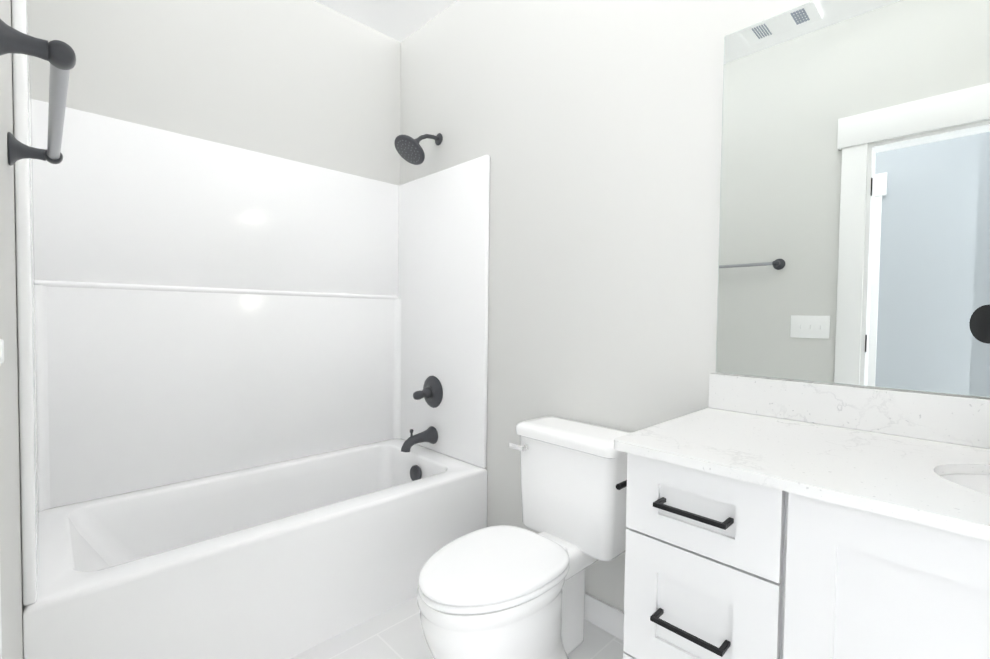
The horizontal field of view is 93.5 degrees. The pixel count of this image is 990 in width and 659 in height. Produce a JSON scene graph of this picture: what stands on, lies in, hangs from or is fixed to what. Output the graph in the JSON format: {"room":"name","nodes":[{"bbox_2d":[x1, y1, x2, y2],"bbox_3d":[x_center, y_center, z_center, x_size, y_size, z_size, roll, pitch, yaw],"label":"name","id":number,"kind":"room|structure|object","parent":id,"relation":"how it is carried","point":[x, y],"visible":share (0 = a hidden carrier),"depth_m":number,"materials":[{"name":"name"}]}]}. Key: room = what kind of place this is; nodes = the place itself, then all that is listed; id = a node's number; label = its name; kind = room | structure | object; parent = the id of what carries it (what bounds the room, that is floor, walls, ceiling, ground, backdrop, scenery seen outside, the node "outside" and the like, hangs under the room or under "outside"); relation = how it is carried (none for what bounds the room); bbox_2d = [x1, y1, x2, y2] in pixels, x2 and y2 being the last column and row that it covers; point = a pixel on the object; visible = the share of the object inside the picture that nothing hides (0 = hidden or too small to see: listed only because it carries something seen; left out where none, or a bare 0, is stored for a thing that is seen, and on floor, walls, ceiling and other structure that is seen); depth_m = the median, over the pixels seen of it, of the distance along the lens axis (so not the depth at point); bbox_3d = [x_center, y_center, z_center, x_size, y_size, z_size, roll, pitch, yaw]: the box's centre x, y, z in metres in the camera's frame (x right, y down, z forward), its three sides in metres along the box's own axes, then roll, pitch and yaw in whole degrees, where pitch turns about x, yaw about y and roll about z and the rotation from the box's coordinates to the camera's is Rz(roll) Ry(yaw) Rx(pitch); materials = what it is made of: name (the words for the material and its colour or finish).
{"room":"bathroom","nodes":[
{"label":"bathroom","id":0,"kind":"room"},
{"bbox_2d":[0,0,23,658],"bbox_3d":[-0.649,-0.222,0.518,0.115,2.740,3.050,-1,2,-44],"label":"wall","id":1,"kind":"structure","parent":0,"point":[11,573],"depth_m":0.84,"materials":[{"name":"white paint"}]},
{"bbox_2d":[0,577,1,658],"bbox_3d":[-0.059,0.061,-0.084,0.169,2.225,1.103,-1,2,-44],"label":"door frame","id":2,"kind":"structure","parent":1,"relation":"attached to","point":[0,625],"depth_m":0.10,"materials":[{"name":"white paint"}]},
{"bbox_2d":[0,339,3,365],"bbox_3d":[-0.467,0.023,0.429,0.016,0.124,0.183,-1,2,-44],"label":"switch plate","id":3,"kind":"object","parent":1,"relation":"attached to","point":[1,351],"visible":1,"depth_m":0.46,"materials":[{"name":"white plastic"}]},
{"bbox_2d":[0,19,75,165],"bbox_3d":[-0.735,-0.345,0.744,0.078,0.064,0.594,-1,2,-44],"label":"towel bar","id":4,"kind":"object","parent":1,"relation":"attached to","point":[59,56],"visible":1,"depth_m":0.62,"materials":[{"name":"grey metal"}]},
{"bbox_2d":[26,0,400,184],"bbox_3d":[-1.197,-0.279,2.192,1.663,2.740,0.115,-1,2,-44],"label":"wall","id":5,"kind":"structure","parent":0,"point":[313,82],"depth_m":2.12,"materials":[{"name":"white paint"}]},
{"bbox_2d":[314,0,456,41],"bbox_3d":[-0.094,-1.627,0.242,2.995,0.100,4.365,-1,2,-44],"label":"ceiling","id":6,"kind":"structure","parent":0,"point":[400,20],"depth_m":2.42,"materials":[{"name":"white paint"}]},
{"bbox_2d":[290,596,623,658],"bbox_3d":[-0.128,1.211,0.328,2.995,0.100,4.365,-1,2,-44],"label":"floor","id":7,"kind":"structure","parent":0,"point":[395,632],"depth_m":1.67,"materials":[{"name":"tile"}]},
{"bbox_2d":[11,0,489,658],"bbox_3d":[-0.851,0.146,1.926,1.546,1.915,0.771,-1,2,-44],"label":"bathtub","id":8,"kind":"object","parent":7,"relation":"on","point":[231,358],"visible":1,"depth_m":1.93,"materials":[{"name":"white plastic"}]},
{"bbox_2d":[417,416,631,658],"bbox_3d":[0.095,0.743,1.504,0.775,0.769,0.440,-1,2,-44],"label":"toilet","id":9,"kind":"object","parent":7,"relation":"on","point":[502,592],"visible":0.94,"depth_m":1.49,"materials":[{"name":"white ceramic"}]},
{"bbox_2d":[614,424,989,658],"bbox_3d":[0.897,0.723,0.824,0.588,0.870,1.272,-1,2,-44],"label":"bathroom vanity","id":10,"kind":"object","parent":7,"relation":"on","point":[768,518],"depth_m":0.84,"materials":[{"name":"white paint"}]},
{"bbox_2d":[614,409,989,532],"bbox_3d":[0.910,0.277,0.811,0.576,0.021,1.262,-1,2,-44],"label":"countertop","id":11,"kind":"structure","parent":10,"relation":"on","point":[908,474],"depth_m":0.95,"materials":[{"name":"white stone"}]},
{"bbox_2d":[946,457,989,496],"bbox_3d":[0.991,0.361,0.714,0.339,0.164,0.484,-1,2,-44],"label":"sink","id":12,"kind":"object","parent":11,"relation":"in","point":[965,476],"depth_m":0.90,"materials":[{"name":"white ceramic"}]},
{"bbox_2d":[400,0,989,611],"bbox_3d":[0.544,-0.242,1.677,0.115,2.740,3.280,-1,2,-44],"label":"wall","id":13,"kind":"structure","parent":0,"point":[592,128],"depth_m":1.78,"materials":[{"name":"white paint"}]},
{"bbox_2d":[394,133,442,164],"bbox_3d":[-0.384,-0.931,2.355,0.252,0.189,0.170,-1,2,-44],"label":"shower head","id":14,"kind":"object","parent":13,"relation":"attached to","point":[409,149],"visible":1,"depth_m":2.32},
{"bbox_2d":[401,426,437,451],"bbox_3d":[-0.399,0.563,2.403,0.194,0.110,0.094,-1,2,-44],"label":"tub spout","id":15,"kind":"object","parent":13,"relation":"attached to","point":[430,434],"visible":1,"depth_m":2.40,"materials":[{"name":"grey metal"}]},
{"bbox_2d":[413,376,442,407],"bbox_3d":[-0.373,0.329,2.419,0.128,0.170,0.170,-1,2,-44],"label":"tub valve","id":16,"kind":"object","parent":13,"relation":"attached to","point":[431,392],"visible":1,"depth_m":2.42,"materials":[{"name":"grey metal"}]},
{"bbox_2d":[584,592,623,640],"bbox_3d":[0.316,1.070,1.842,0.013,0.100,1.025,-1,2,-44],"label":"baseboard","id":17,"kind":"structure","parent":13,"relation":"attached to","point":[606,617],"depth_m":1.73,"materials":[{"name":"white paint"}]},
{"bbox_2d":[706,373,989,448],"bbox_3d":[1.110,0.209,1.003,0.020,0.108,1.262,-1,2,-44],"label":"backsplash","id":18,"kind":"structure","parent":13,"relation":"attached to","point":[961,420],"depth_m":1.18,"materials":[{"name":"white stone"}]},
{"bbox_2d":[716,0,989,397],"bbox_3d":[1.111,-0.361,1.003,0.006,1.025,1.200,-1,2,-44],"label":"mirror","id":19,"kind":"object","parent":13,"relation":"attached to","point":[854,235],"visible":1,"depth_m":1.19,"materials":[{"name":"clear mirror"}]}
]}

